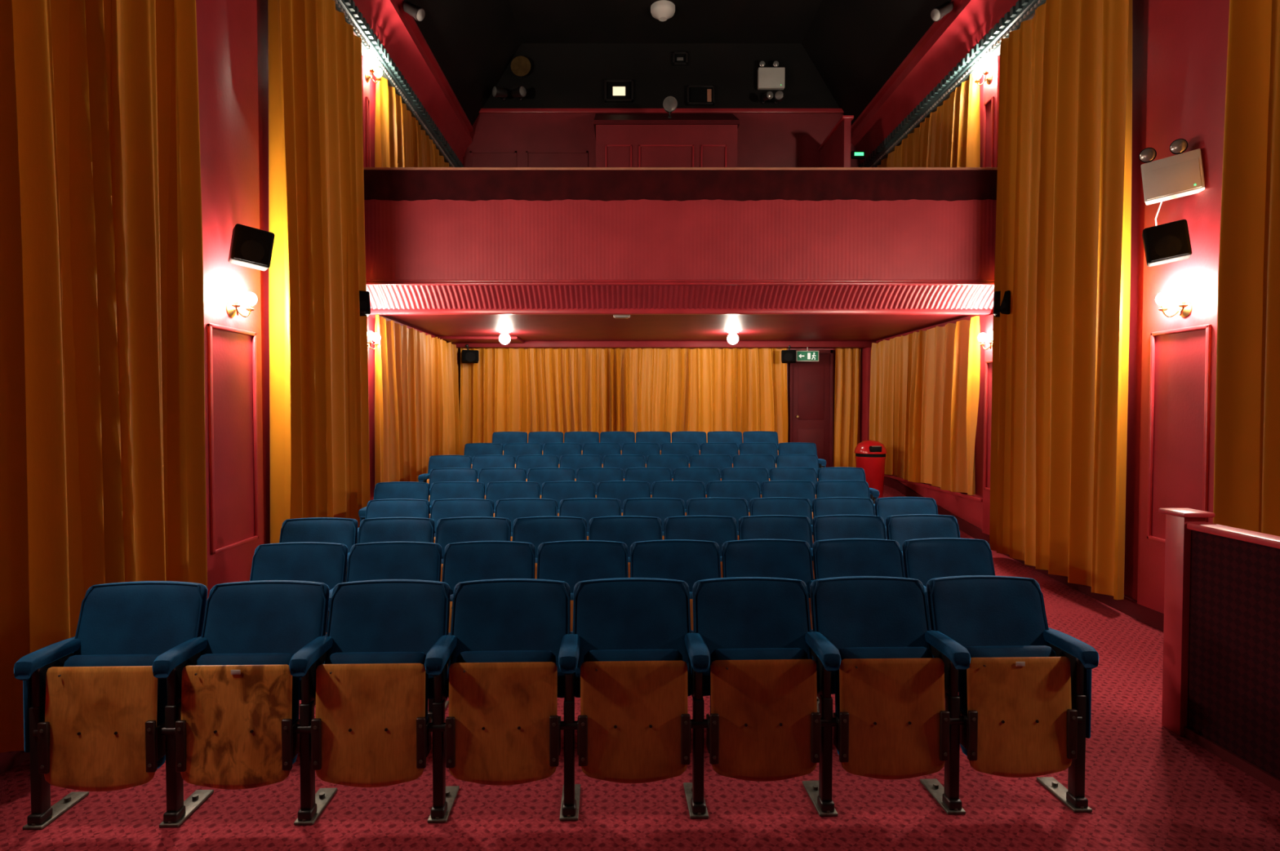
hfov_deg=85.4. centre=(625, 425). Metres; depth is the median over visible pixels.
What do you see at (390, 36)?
cornice
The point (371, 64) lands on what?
light
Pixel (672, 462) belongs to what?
seat
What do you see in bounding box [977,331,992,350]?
light
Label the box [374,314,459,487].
curtain
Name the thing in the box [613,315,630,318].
recessed light
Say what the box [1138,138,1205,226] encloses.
emergency light
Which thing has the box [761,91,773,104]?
spotlight
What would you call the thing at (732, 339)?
ceiling lamp
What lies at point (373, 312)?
trim
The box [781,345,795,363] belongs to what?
wall speaker
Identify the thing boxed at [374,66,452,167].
curtain
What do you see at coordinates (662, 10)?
dome light
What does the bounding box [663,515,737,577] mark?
seat
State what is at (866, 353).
trim
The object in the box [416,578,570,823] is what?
seat
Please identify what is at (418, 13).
spotlight
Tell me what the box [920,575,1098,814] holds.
seat
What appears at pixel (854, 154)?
exit light
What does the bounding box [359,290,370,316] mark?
wall speaker
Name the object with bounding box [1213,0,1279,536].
curtain
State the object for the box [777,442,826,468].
seat
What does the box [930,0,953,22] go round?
spotlight
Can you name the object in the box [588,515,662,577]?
seat
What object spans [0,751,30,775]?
baseboard
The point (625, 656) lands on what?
seat
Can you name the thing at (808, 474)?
seat
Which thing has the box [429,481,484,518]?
seat
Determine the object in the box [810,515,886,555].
seat
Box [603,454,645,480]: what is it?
seat
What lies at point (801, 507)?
seat
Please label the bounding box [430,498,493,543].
seat
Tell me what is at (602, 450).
seat
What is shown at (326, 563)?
seat
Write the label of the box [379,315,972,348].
ceiling
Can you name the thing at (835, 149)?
wall
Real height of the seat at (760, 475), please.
0.885 m
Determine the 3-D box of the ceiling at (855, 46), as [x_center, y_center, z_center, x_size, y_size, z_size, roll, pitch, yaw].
[0.580,-5.410,4.865,6.780,1.550,12.600,0,1,0]
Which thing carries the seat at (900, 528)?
on the floor
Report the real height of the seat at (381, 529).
0.885 m
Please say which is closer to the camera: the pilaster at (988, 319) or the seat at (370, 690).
the seat at (370, 690)
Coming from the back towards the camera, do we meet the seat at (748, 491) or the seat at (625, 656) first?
the seat at (748, 491)
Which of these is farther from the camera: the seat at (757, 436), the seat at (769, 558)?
the seat at (757, 436)
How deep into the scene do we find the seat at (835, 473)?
7.46 m
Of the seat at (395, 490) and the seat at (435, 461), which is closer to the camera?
the seat at (395, 490)
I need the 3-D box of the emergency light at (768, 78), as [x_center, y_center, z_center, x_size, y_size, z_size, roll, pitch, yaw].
[2.330,-5.593,11.073,0.420,0.422,0.108,0,1,0]
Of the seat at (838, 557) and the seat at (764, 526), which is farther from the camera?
the seat at (764, 526)
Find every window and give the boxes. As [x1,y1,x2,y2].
[604,79,633,102]
[672,51,688,66]
[686,84,714,105]
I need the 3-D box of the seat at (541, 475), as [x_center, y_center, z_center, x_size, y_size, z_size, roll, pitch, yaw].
[-0.830,0.901,7.318,0.590,0.885,0.391,0,1,-1]
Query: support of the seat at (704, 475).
on the floor
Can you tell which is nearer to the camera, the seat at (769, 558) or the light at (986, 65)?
the seat at (769, 558)
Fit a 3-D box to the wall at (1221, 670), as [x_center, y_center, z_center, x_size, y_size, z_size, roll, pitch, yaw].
[2.822,1.008,2.759,0.155,1.124,1.665,0,1,0]
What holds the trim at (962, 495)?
attached to the wall at (971, 511)
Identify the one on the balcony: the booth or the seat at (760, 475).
the booth
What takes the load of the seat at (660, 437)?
on the floor
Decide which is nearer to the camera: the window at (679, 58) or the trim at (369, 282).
the trim at (369, 282)
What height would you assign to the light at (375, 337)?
0.190 m
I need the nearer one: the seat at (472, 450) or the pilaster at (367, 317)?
the pilaster at (367, 317)
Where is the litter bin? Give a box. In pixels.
[854,440,887,497]
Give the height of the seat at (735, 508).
0.885 m
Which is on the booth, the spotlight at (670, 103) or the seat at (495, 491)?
the spotlight at (670, 103)
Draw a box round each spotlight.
[402,0,425,22]
[492,85,508,101]
[511,85,526,101]
[662,96,677,117]
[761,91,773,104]
[773,90,783,104]
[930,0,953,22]
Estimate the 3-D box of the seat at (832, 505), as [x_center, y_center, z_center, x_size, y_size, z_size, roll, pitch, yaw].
[1.760,1.041,5.602,0.590,0.885,0.391,0,1,-1]
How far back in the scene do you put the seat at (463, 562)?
3.86 m
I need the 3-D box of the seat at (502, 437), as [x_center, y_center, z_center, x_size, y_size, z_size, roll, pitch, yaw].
[-1.693,0.536,9.955,0.558,0.885,0.391,0,1,-1]
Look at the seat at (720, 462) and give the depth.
8.32 m
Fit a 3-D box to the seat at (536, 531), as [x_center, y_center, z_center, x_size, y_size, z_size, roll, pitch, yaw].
[-0.552,1.078,4.664,0.590,0.885,0.391,0,1,-2]
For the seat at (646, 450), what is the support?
on the floor
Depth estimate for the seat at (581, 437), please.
10.06 m
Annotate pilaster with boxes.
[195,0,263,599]
[361,55,370,167]
[367,316,369,448]
[982,55,999,167]
[982,314,993,535]
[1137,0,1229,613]
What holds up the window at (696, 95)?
in the wall at (553, 126)
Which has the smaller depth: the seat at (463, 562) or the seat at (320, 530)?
the seat at (463, 562)
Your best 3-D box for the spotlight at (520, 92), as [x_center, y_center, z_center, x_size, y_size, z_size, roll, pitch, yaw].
[-1.692,-5.209,10.945,0.219,0.162,0.417,-1,2,-21]
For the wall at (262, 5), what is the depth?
5.42 m
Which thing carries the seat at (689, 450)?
on the floor
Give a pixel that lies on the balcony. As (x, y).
(433, 239)
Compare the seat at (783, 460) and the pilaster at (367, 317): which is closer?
the pilaster at (367, 317)
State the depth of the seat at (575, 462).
8.30 m
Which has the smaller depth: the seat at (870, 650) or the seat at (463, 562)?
the seat at (870, 650)
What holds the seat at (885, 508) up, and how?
on the floor
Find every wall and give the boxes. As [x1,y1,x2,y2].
[257,0,435,544]
[457,43,862,467]
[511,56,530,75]
[817,115,853,167]
[875,0,1148,600]
[1158,508,1279,793]
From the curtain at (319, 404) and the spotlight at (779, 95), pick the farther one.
the spotlight at (779, 95)
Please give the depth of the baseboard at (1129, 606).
5.98 m
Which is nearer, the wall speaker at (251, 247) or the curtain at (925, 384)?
the wall speaker at (251, 247)
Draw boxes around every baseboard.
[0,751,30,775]
[884,476,1164,631]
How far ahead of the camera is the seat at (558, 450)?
9.18 m
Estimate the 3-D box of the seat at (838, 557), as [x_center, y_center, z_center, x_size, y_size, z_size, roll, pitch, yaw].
[1.288,1.098,3.844,0.590,0.885,0.391,0,1,-2]
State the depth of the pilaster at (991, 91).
7.40 m
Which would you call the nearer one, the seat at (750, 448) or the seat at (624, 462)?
the seat at (624, 462)
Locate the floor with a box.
[0,484,1279,850]
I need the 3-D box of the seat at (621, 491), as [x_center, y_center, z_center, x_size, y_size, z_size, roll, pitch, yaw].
[-0.050,0.974,6.446,0.590,0.885,0.391,0,1,-1]
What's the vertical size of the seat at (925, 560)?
0.886 m
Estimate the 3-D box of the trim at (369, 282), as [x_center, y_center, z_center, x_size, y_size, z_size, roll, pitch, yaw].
[0.580,-1.471,7.135,6.780,0.050,0.060,0,1,0]
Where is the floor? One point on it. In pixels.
(1148, 787)
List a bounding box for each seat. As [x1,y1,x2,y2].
[13,581,207,830]
[145,580,329,827]
[249,542,347,631]
[279,517,358,634]
[281,579,450,825]
[322,541,441,663]
[345,517,435,582]
[356,498,429,544]
[358,481,429,522]
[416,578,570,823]
[417,455,471,483]
[427,541,535,723]
[428,467,477,502]
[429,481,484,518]
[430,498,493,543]
[435,516,511,582]
[463,443,502,468]
[471,455,515,482]
[478,467,526,499]
[485,481,540,517]
[492,431,527,455]
[494,498,557,541]
[503,443,542,468]
[512,516,586,579]
[515,454,558,481]
[527,467,574,498]
[528,431,563,454]
[537,540,628,631]
[541,481,595,516]
[542,443,581,467]
[549,577,691,821]
[559,454,601,481]
[559,497,621,540]
[564,431,599,454]
[576,467,623,497]
[582,443,621,467]
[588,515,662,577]
[596,480,650,515]
[600,431,635,454]
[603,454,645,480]
[622,443,660,467]
[622,497,684,540]
[624,467,671,497]
[630,539,720,631]
[635,431,671,454]
[646,454,688,480]
[651,480,706,515]
[661,442,699,467]
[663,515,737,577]
[671,431,706,454]
[672,467,720,497]
[680,577,817,818]
[686,497,748,540]
[689,454,732,480]
[700,442,738,467]
[706,431,742,455]
[706,480,760,516]
[721,467,768,497]
[721,539,813,629]
[733,454,775,480]
[738,442,777,467]
[738,515,814,578]
[742,431,778,455]
[749,497,813,543]
[760,480,815,519]
[769,467,817,498]
[776,454,818,480]
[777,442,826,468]
[802,576,945,817]
[808,538,905,714]
[810,497,875,532]
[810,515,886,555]
[815,480,875,515]
[817,466,879,504]
[875,497,959,539]
[885,514,960,577]
[902,537,995,626]
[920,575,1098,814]
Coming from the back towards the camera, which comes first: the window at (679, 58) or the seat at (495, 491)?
the window at (679, 58)
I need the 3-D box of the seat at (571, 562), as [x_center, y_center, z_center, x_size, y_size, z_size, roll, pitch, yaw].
[-0.272,1.100,3.790,0.590,0.885,0.391,0,1,-2]
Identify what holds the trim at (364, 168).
attached to the wall at (971, 511)
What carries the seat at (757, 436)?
on the floor
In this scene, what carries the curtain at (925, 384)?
hanging from the ceiling at (477, 331)
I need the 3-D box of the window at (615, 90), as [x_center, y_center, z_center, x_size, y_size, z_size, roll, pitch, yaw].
[-0.100,-5.374,11.138,0.460,0.340,0.060,0,1,0]
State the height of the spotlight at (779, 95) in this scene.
0.157 m
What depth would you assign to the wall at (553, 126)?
11.17 m
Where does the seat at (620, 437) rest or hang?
on the floor
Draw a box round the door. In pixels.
[788,350,833,467]
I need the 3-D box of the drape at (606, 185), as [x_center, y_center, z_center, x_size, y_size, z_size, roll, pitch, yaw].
[0.580,-2.448,7.081,6.760,0.304,0.037,0,1,0]
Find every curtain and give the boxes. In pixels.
[0,0,207,753]
[267,0,370,543]
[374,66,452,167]
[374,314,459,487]
[459,348,788,455]
[833,348,861,467]
[869,315,980,495]
[876,72,980,167]
[989,0,1132,599]
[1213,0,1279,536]
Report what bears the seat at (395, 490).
on the floor
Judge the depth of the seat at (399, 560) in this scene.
3.85 m
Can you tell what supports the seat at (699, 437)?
on the floor
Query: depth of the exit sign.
10.95 m
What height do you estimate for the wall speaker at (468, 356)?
0.297 m
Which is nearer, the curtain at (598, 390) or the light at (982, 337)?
the light at (982, 337)
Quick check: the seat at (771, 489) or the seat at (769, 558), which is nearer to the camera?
the seat at (769, 558)
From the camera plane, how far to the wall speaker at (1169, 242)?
4.69 m
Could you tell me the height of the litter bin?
0.825 m
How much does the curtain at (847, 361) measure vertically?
2.108 m
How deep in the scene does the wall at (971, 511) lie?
5.42 m
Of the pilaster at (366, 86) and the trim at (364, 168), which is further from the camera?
the pilaster at (366, 86)
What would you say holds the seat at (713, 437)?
on the floor
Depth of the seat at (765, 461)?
8.33 m
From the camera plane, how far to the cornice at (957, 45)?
8.35 m
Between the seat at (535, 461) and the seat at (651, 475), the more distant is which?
the seat at (535, 461)
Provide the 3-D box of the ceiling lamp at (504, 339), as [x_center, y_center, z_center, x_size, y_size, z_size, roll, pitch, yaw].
[-1.680,-1.218,9.672,0.160,0.175,0.160,0,1,0]
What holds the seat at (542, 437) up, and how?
on the floor
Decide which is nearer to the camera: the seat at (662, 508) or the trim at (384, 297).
the seat at (662, 508)
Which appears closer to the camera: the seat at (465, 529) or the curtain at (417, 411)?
the seat at (465, 529)
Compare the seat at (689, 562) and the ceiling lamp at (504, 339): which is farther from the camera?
the ceiling lamp at (504, 339)
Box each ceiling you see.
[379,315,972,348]
[404,0,951,125]
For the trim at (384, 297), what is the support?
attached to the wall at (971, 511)
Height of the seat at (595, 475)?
0.885 m
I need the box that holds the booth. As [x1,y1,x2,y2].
[593,113,739,167]
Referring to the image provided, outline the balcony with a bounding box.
[364,199,996,279]
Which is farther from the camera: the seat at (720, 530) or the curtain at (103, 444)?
the seat at (720, 530)
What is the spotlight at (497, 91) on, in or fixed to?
attached to the wall at (553, 126)
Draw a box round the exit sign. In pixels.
[795,347,818,361]
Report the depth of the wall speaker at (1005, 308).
6.93 m
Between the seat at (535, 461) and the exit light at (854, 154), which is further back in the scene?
the exit light at (854, 154)
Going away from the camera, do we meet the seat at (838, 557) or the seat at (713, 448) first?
the seat at (838, 557)
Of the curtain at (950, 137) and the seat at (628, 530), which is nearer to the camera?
the seat at (628, 530)
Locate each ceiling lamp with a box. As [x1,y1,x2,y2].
[498,331,510,344]
[727,331,738,344]
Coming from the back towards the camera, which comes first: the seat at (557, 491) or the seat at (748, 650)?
the seat at (557, 491)
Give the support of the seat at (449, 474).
on the floor
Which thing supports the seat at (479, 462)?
on the floor
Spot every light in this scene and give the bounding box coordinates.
[226,288,257,317]
[364,58,382,83]
[367,331,380,350]
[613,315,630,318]
[650,0,675,21]
[757,60,784,89]
[850,151,866,159]
[973,61,992,85]
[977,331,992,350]
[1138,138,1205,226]
[1155,288,1192,317]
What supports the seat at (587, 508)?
on the floor
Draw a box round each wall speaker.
[228,223,274,271]
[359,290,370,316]
[461,344,479,363]
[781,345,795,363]
[993,290,1010,317]
[1142,219,1191,266]
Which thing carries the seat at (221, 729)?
on the floor
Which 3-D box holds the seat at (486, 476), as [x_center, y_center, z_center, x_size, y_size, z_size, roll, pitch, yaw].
[-1.349,0.901,7.310,0.590,0.885,0.391,0,1,-1]
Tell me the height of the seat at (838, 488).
0.886 m
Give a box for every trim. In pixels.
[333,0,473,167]
[363,167,997,169]
[365,280,994,285]
[366,285,994,309]
[369,308,993,315]
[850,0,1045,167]
[861,347,871,441]
[884,475,982,502]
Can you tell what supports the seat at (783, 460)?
on the floor
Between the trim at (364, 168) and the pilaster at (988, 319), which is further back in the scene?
the pilaster at (988, 319)
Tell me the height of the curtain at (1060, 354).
5.221 m
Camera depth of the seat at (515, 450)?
9.18 m
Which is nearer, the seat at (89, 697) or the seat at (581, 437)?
the seat at (89, 697)
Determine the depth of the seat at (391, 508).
5.63 m
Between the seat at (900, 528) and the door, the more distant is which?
the door
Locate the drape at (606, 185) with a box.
[363,169,997,201]
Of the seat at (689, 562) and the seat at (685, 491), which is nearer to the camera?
the seat at (689, 562)
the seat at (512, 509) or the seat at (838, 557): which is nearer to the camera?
the seat at (838, 557)
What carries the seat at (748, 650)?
on the floor

